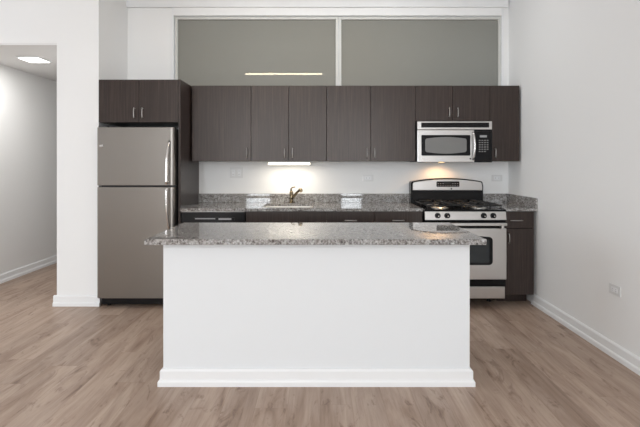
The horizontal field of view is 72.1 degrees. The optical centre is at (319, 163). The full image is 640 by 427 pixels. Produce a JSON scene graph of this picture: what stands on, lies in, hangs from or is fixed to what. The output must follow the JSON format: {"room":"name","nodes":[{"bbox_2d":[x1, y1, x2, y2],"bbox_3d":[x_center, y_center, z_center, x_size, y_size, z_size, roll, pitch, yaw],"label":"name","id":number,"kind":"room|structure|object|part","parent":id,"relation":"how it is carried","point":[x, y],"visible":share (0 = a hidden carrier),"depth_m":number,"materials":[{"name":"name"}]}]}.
{"room":"kitchen","nodes":[
{"label":"kitchen","id":0,"kind":"room"},
{"bbox_2d":[0,64,56,273],"bbox_3d":[-3.635,0.107,6.237,0.100,2.455,3.925,0,0,0],"label":"wall","id":1,"kind":"structure","parent":0,"point":[28,102],"depth_m":5.37,"materials":[{"name":"white paint"}]},
{"bbox_2d":[0,255,56,283],"bbox_3d":[-3.572,1.285,6.173,0.026,0.100,4.055,0,0,0],"label":"baseboard","id":2,"kind":"structure","parent":1,"relation":"attached to","point":[4,277],"depth_m":5.35,"materials":[{"name":"white paint"}]},
{"bbox_2d":[0,43,56,81],"bbox_3d":[-3.022,-1.170,6.223,1.326,0.100,4.155,0,0,0],"label":"ceiling","id":3,"kind":"structure","parent":0,"point":[9,52],"depth_m":4.58,"materials":[{"name":"white paint"}]},
{"bbox_2d":[16,57,51,62],"bbox_3d":[-3.050,-1.112,4.700,0.240,0.014,0.240,0,0,0],"label":"recessed light","id":4,"kind":"object","parent":3,"relation":"in","point":[28,59],"visible":1,"depth_m":4.67,"materials":[{"name":"white paint"}]},
{"bbox_2d":[0,0,127,303],"bbox_3d":[-4.543,-0.315,4.516,4.915,3.300,0.742,0,0,0],"label":"wall pillar","id":5,"kind":"structure","parent":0,"point":[90,36],"depth_m":4.14,"materials":[{"name":"white paint"}]},
{"bbox_2d":[52,295,100,306],"bbox_3d":[-2.286,1.285,4.432,0.438,0.100,0.626,0,0,0],"label":"baseboard","id":6,"kind":"structure","parent":5,"relation":"attached to","point":[58,300],"depth_m":4.13,"materials":[{"name":"white paint"}]},
{"bbox_2d":[128,8,507,193],"bbox_3d":[-0.022,-0.315,4.827,4.125,3.300,0.120,0,0,0],"label":"wall","id":7,"kind":"structure","parent":0,"point":[149,29],"depth_m":4.77,"materials":[{"name":"white paint"}]},
{"bbox_2d":[99,80,177,127],"bbox_3d":[-1.707,-0.593,4.436,0.750,0.405,0.660,0,0,0],"label":"upper cabinet","id":8,"kind":"object","parent":7,"relation":"attached to","point":[122,103],"visible":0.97,"depth_m":4.13,"materials":[{"name":"brown wood"}]},
{"bbox_3d":[-1.892,-0.593,4.144,0.376,0.401,0.019,0,0,0],"label":"door","id":9,"kind":"part","parent":8,"relation":"part of","materials":[{"name":"brown wood"}]},
{"bbox_3d":[-1.517,-0.593,4.144,0.367,0.401,0.019,0,0,0],"label":"door","id":10,"kind":"part","parent":8,"relation":"part of","materials":[{"name":"brown wood"}]},
{"bbox_2d":[172,8,173,79],"bbox_3d":[-1.593,-1.228,4.762,0.022,0.925,0.010,0,0,0],"label":"trim","id":11,"kind":"structure","parent":7,"relation":"attached to","point":[172,8],"depth_m":4.76,"materials":[{"name":"white paint"}]},
{"bbox_2d":[192,86,254,161],"bbox_3d":[-0.999,-0.411,4.595,0.601,0.768,0.342,0,0,0],"label":"upper cabinet","id":12,"kind":"object","parent":7,"relation":"attached to","point":[221,115],"visible":0.95,"depth_m":4.45,"materials":[{"name":"brown wood"}]},
{"bbox_2d":[230,168,242,177],"bbox_3d":[-0.905,0.095,4.762,0.140,0.112,0.008,0,0,0],"label":"wall outlet","id":13,"kind":"object","parent":7,"relation":"attached to","point":[234,172],"visible":1,"depth_m":4.76,"materials":[{"name":"white plastic"}]},
{"bbox_2d":[175,17,337,85],"bbox_3d":[-0.686,-1.159,4.781,1.772,0.867,0.036,0,0,0],"label":"window","id":14,"kind":"structure","parent":7,"relation":"in","point":[209,51],"depth_m":4.78,"materials":[{"name":"grey glass"}]},
{"bbox_2d":[251,86,325,161],"bbox_3d":[-0.316,-0.411,4.595,0.763,0.768,0.342,0,0,0],"label":"upper cabinet","id":15,"kind":"object","parent":7,"relation":"attached to","point":[288,123],"visible":0.97,"depth_m":4.45,"materials":[{"name":"brown wood"}]},
{"bbox_3d":[-0.508,-0.411,4.463,0.376,0.764,0.019,0,0,0],"label":"door","id":16,"kind":"part","parent":15,"relation":"part of","materials":[{"name":"brown wood"}]},
{"bbox_2d":[268,161,309,164],"bbox_3d":[-0.316,-0.009,4.532,0.432,0.035,0.085,0,0,0],"label":"lamp","id":17,"kind":"object","parent":15,"relation":"attached to","point":[269,162],"visible":1,"depth_m":4.49,"materials":[{"name":"white plastic"}]},
{"bbox_3d":[-0.126,-0.411,4.463,0.380,0.764,0.019,0,0,0],"label":"door","id":18,"kind":"part","parent":15,"relation":"part of","materials":[{"name":"brown wood"}]},
{"bbox_2d":[199,194,408,202],"bbox_3d":[-0.173,0.368,4.756,2.274,0.096,0.020,0,0,0],"label":"backsplash","id":19,"kind":"structure","parent":7,"relation":"attached to","point":[203,198],"depth_m":4.75,"materials":[{"name":"stone"}]},
{"bbox_2d":[126,0,507,7],"bbox_3d":[-0.029,-1.778,4.750,4.113,0.175,0.035,0,0,0],"label":"trim","id":20,"kind":"structure","parent":7,"relation":"attached to","point":[129,3],"depth_m":4.73,"materials":[{"name":"white paint"}]},
{"bbox_2d":[174,8,501,15],"bbox_3d":[0.192,-1.647,4.759,3.543,0.085,0.016,0,0,0],"label":"trim","id":21,"kind":"structure","parent":7,"relation":"attached to","point":[177,11],"depth_m":4.75,"materials":[{"name":"white paint"}]},
{"bbox_2d":[363,175,372,180],"bbox_3d":[0.520,0.152,4.762,0.115,0.070,0.008,0,0,0],"label":"wall outlet","id":22,"kind":"object","parent":7,"relation":"attached to","point":[365,177],"visible":1,"depth_m":4.76,"materials":[{"name":"white plastic"}]},
{"bbox_2d":[326,86,414,161],"bbox_3d":[0.516,-0.411,4.595,0.900,0.768,0.342,0,0,0],"label":"upper cabinet","id":23,"kind":"object","parent":7,"relation":"attached to","point":[364,123],"visible":1,"depth_m":4.45,"materials":[{"name":"brown wood"}]},
{"bbox_3d":[0.289,-0.411,4.463,0.443,0.764,0.019,0,0,0],"label":"door","id":24,"kind":"part","parent":23,"relation":"part of","materials":[{"name":"brown wood"}]},
{"bbox_3d":[0.740,-0.411,4.463,0.450,0.764,0.019,0,0,0],"label":"door","id":25,"kind":"part","parent":23,"relation":"part of","materials":[{"name":"brown wood"}]},
{"bbox_2d":[339,17,500,85],"bbox_3d":[1.082,-1.159,4.781,1.760,0.867,0.036,0,0,0],"label":"window","id":26,"kind":"structure","parent":7,"relation":"in","point":[373,51],"depth_m":4.78,"materials":[{"name":"grey glass"}]},
{"bbox_2d":[415,86,489,121],"bbox_3d":[1.343,-0.614,4.595,0.752,0.363,0.342,0,0,0],"label":"upper cabinet","id":27,"kind":"object","parent":7,"relation":"attached to","point":[432,103],"visible":0.83,"depth_m":4.45,"materials":[{"name":"brown wood"}]},
{"bbox_3d":[1.155,-0.614,4.463,0.371,0.359,0.019,0,0,0],"label":"door","id":28,"kind":"part","parent":27,"relation":"part of","materials":[{"name":"brown wood"}]},
{"bbox_2d":[410,121,491,161],"bbox_3d":[1.343,-0.222,4.550,0.747,0.410,0.430,0,0,0],"label":"microwave oven","id":29,"kind":"object","parent":27,"relation":"attached to","point":[435,141],"visible":1,"depth_m":4.38,"materials":[{"name":"silver metal"}]},
{"bbox_3d":[1.254,-0.179,4.402,0.568,0.324,0.035,0,0,0],"label":"door","id":30,"kind":"part","parent":29,"relation":"part of","materials":[{"name":"silver metal"}]},
{"bbox_3d":[1.524,-0.181,4.357,0.019,0.281,0.047,0,0,-18],"label":"handle","id":31,"kind":"part","parent":29,"relation":"part of","materials":[{"name":"silver metal"}]},
{"bbox_3d":[1.629,-0.179,4.403,0.177,0.324,0.034,0,0,0],"label":"control panel","id":32,"kind":"part","parent":29,"relation":"part of","materials":[{"name":"black plastic"}]},
{"bbox_3d":[1.531,-0.614,4.463,0.374,0.359,0.019,0,0,0],"label":"door","id":33,"kind":"part","parent":27,"relation":"part of","materials":[{"name":"brown wood"}]},
{"bbox_2d":[483,194,506,202],"bbox_3d":[1.875,0.368,4.756,0.287,0.096,0.020,0,0,0],"label":"backsplash","id":34,"kind":"structure","parent":7,"relation":"attached to","point":[493,198],"depth_m":4.75,"materials":[{"name":"stone"}]},
{"bbox_2d":[492,175,501,180],"bbox_3d":[1.915,0.152,4.762,0.115,0.070,0.008,0,0,0],"label":"wall outlet","id":35,"kind":"object","parent":7,"relation":"attached to","point":[494,177],"visible":1,"depth_m":4.76,"materials":[{"name":"white plastic"}]},
{"bbox_2d":[501,8,503,85],"bbox_3d":[1.977,-1.228,4.762,0.024,0.925,0.010,0,0,0],"label":"trim","id":36,"kind":"structure","parent":7,"relation":"attached to","point":[502,16],"depth_m":4.76,"materials":[{"name":"white paint"}]},
{"bbox_2d":[490,86,518,161],"bbox_3d":[1.870,-0.411,4.595,0.299,0.768,0.342,0,0,0],"label":"upper cabinet","id":37,"kind":"object","parent":7,"relation":"attached to","point":[504,100],"visible":0.83,"depth_m":4.45,"materials":[{"name":"brown wood"}]},
{"bbox_2d":[0,263,639,426],"bbox_3d":[-2.480,1.385,0.850,9.240,0.100,14.900,0,0,0],"label":"floor","id":38,"kind":"structure","parent":0,"point":[100,366],"depth_m":2.63,"materials":[{"name":"brown wood"}]},
{"bbox_2d":[97,126,177,304],"bbox_3d":[-1.702,0.491,4.362,0.713,1.688,0.750,0,0,0],"label":"refrigerator","id":39,"kind":"object","parent":38,"relation":"on","point":[137,167],"visible":0.85,"depth_m":4.05,"materials":[{"name":"grey metal"}]},
{"bbox_3d":[-1.702,0.726,4.090,0.713,1.026,0.070,0,0,0],"label":"door","id":40,"kind":"part","parent":39,"relation":"part of","materials":[{"name":"silver metal"}]},
{"bbox_3d":[-1.702,-0.070,4.090,0.713,0.537,0.070,0,0,0],"label":"freezer door","id":41,"kind":"part","parent":39,"relation":"part of","materials":[{"name":"silver metal"}]},
{"bbox_3d":[-1.392,0.418,4.023,0.033,0.395,0.073,0,0,0],"label":"handle","id":42,"kind":"part","parent":39,"relation":"part of","materials":[{"name":"silver metal"}]},
{"bbox_3d":[-1.392,-0.015,4.023,0.033,0.400,0.073,0,0,0],"label":"handle","id":43,"kind":"part","parent":39,"relation":"part of","materials":[{"name":"silver metal"}]},
{"bbox_2d":[178,79,198,224],"bbox_3d":[-1.321,0.270,4.450,0.020,2.130,0.631,0,0,0],"label":"panel","id":44,"kind":"object","parent":38,"relation":"on","point":[188,170],"visible":0.36,"depth_m":4.29,"materials":[{"name":"brown wood"}]},
{"bbox_2d":[181,211,245,223],"bbox_3d":[-1.004,0.890,4.427,0.598,0.889,0.620,0,0,0],"label":"dishwasher","id":45,"kind":"object","parent":38,"relation":"on","point":[186,216],"visible":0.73,"depth_m":4.12,"materials":[{"name":"black plastic"}]},
{"bbox_3d":[-1.004,0.449,4.144,0.598,0.005,0.023,0,0,0],"label":"vent trim","id":46,"kind":"part","parent":45,"relation":"part of","materials":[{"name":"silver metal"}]},
{"bbox_3d":[-0.995,0.520,4.122,0.390,0.040,0.005,0,0,0],"label":"handle","id":47,"kind":"part","parent":45,"relation":"part of","materials":[{"name":"black plastic"}]},
{"bbox_2d":[246,211,326,222],"bbox_3d":[-0.317,0.889,4.436,0.761,0.891,0.660,0,0,0],"label":"base cabinet","id":48,"kind":"object","parent":38,"relation":"on","point":[251,216],"visible":0.1,"depth_m":4.13,"materials":[{"name":"brown wood"}]},
{"bbox_3d":[-0.317,0.559,4.165,0.724,0.231,0.020,0,0,0],"label":"rail","id":49,"kind":"part","parent":48,"relation":"part of","materials":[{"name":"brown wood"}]},
{"bbox_2d":[157,245,474,386],"bbox_3d":[-0.021,0.906,2.974,1.904,0.858,0.682,0,0,0],"label":"kitchen island","id":50,"kind":"object","parent":38,"relation":"on","point":[234,315],"visible":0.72,"depth_m":2.66,"materials":[{"name":"white paint"}]},
{"bbox_2d":[144,223,486,244],"bbox_3d":[-0.026,0.460,2.962,2.015,0.033,0.748,0,0,0],"label":"island countertop","id":51,"kind":"structure","parent":50,"relation":"on","point":[184,233],"depth_m":2.81,"materials":[{"name":"stone"}]},
{"bbox_3d":[-0.021,1.285,2.974,1.904,0.100,0.682,0,0,0],"label":"baseboard","id":52,"kind":"part","parent":50,"relation":"part of","materials":[{"name":"white paint"}]},
{"bbox_2d":[327,211,421,222],"bbox_3d":[0.514,0.889,4.436,0.900,0.891,0.660,0,0,0],"label":"base cabinet","id":53,"kind":"object","parent":38,"relation":"on","point":[332,216],"visible":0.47,"depth_m":4.13,"materials":[{"name":"brown wood"}]},
{"bbox_2d":[180,194,422,210],"bbox_3d":[-0.173,0.382,4.441,2.274,0.123,0.650,0,0,0],"label":"countertop","id":54,"kind":"structure","parent":53,"relation":"on","point":[207,202],"depth_m":4.75,"materials":[{"name":"stone"}]},
{"bbox_2d":[265,206,312,207],"bbox_3d":[-0.316,0.538,4.420,0.504,0.188,0.456,0,0,0],"label":"sink","id":55,"kind":"object","parent":54,"relation":"in","point":[266,206],"visible":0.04,"depth_m":4.64,"materials":[{"name":"white metal"}]},
{"bbox_2d":[289,187,302,202],"bbox_3d":[-0.256,0.327,4.607,0.058,0.178,0.251,0,0,-30],"label":"kitchen faucet","id":56,"kind":"object","parent":54,"relation":"on","point":[292,196],"visible":1,"depth_m":4.66,"materials":[{"name":"silver metal"}]},
{"bbox_3d":[0.289,0.526,4.144,0.446,0.154,0.019,0,0,0],"label":"drawer","id":57,"kind":"part","parent":53,"relation":"part of","materials":[{"name":"brown wood"}]},
{"bbox_3d":[0.740,0.526,4.144,0.447,0.154,0.019,0,0,0],"label":"drawer","id":58,"kind":"part","parent":53,"relation":"part of","materials":[{"name":"brown wood"}]},
{"bbox_2d":[409,178,506,301],"bbox_3d":[1.345,0.742,4.381,0.764,1.186,0.766,0,0,0],"label":"gas range","id":59,"kind":"object","parent":38,"relation":"on","point":[459,202],"visible":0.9,"depth_m":4.06,"materials":[{"name":"silver metal"}]},
{"bbox_3d":[1.155,0.415,4.235,0.166,0.012,0.166,0,0,0],"label":"burner","id":60,"kind":"part","parent":59,"relation":"part of","materials":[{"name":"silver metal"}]},
{"bbox_3d":[1.345,0.219,4.647,0.733,0.116,0.017,0,0,0],"label":"plate","id":61,"kind":"part","parent":59,"relation":"part of","materials":[{"name":"silver metal"}]},
{"bbox_3d":[1.349,0.212,4.638,0.242,0.058,0.005,0,0,0],"label":"display panel","id":62,"kind":"part","parent":59,"relation":"part of","materials":[{"name":"black ceramic"}]},
{"bbox_2d":[414,204,505,211],"bbox_3d":[1.345,0.431,4.399,0.751,0.018,0.675,0,0,0],"label":"cooktop","id":63,"kind":"object","parent":59,"relation":"in","point":[463,208],"depth_m":4.14,"materials":[{"name":"black metal"}]},
{"bbox_3d":[1.345,0.478,4.075,0.751,0.074,0.038,0,0,0],"label":"control panel","id":64,"kind":"part","parent":59,"relation":"part of","materials":[{"name":"silver metal"}]},
{"bbox_3d":[1.337,0.564,4.034,0.729,0.053,0.072,0,0,0],"label":"handle","id":65,"kind":"part","parent":59,"relation":"part of","materials":[{"name":"silver metal"}]},
{"bbox_3d":[1.345,0.829,4.071,0.749,0.472,0.042,0,0,0],"label":"oven door","id":66,"kind":"part","parent":59,"relation":"part of","materials":[{"name":"silver metal"}]},
{"bbox_3d":[1.341,1.185,4.073,0.727,0.111,0.042,0,0,0],"label":"drawer","id":67,"kind":"part","parent":59,"relation":"part of","materials":[{"name":"silver metal"}]},
{"bbox_2d":[496,211,533,300],"bbox_3d":[1.868,0.889,4.436,0.287,0.891,0.660,0,0,0],"label":"base cabinet","id":68,"kind":"object","parent":38,"relation":"on","point":[520,224],"visible":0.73,"depth_m":4.13,"materials":[{"name":"brown wood"}]},
{"bbox_2d":[483,194,537,210],"bbox_3d":[1.883,0.382,4.441,0.311,0.123,0.650,0,0,0],"label":"countertop","id":69,"kind":"structure","parent":68,"relation":"on","point":[509,202],"depth_m":4.43,"materials":[{"name":"stone"}]},
{"bbox_3d":[1.868,0.917,4.144,0.284,0.621,0.019,0,0,0],"label":"door","id":70,"kind":"part","parent":68,"relation":"part of","materials":[{"name":"brown wood"}]},
{"bbox_3d":[1.868,0.526,4.144,0.284,0.154,0.019,0,0,0],"label":"drawer","id":71,"kind":"part","parent":68,"relation":"part of","materials":[{"name":"brown wood"}]},
{"bbox_2d":[508,0,639,356],"bbox_3d":[2.090,-0.315,-0.857,0.100,3.300,11.487,0,0,0],"label":"wall","id":72,"kind":"structure","parent":0,"point":[574,65],"depth_m":3.44,"materials":[{"name":"white paint"}]},
{"bbox_2d":[531,294,639,375],"bbox_3d":[2.027,1.285,-1.150,0.026,0.100,10.700,0,0,0],"label":"baseboard","id":73,"kind":"structure","parent":72,"relation":"attached to","point":[620,354],"depth_m":3.28,"materials":[{"name":"white paint"}]},
{"bbox_2d":[609,283,620,296],"bbox_3d":[2.035,0.870,3.040,0.008,0.070,0.115,0,0,0],"label":"wall outlet","id":74,"kind":"object","parent":72,"relation":"attached to","point":[613,289],"visible":1,"depth_m":3.03,"materials":[{"name":"white plastic"}]},
{"bbox_2d":[611,286,617,293],"bbox_3d":[2.033,0.870,3.040,0.003,0.034,0.066,0,0,0],"label":"receptacle","id":75,"kind":"object","parent":74,"relation":"attached to","point":[614,289],"depth_m":3.04,"materials":[{"name":"grey plastic"}]}
]}

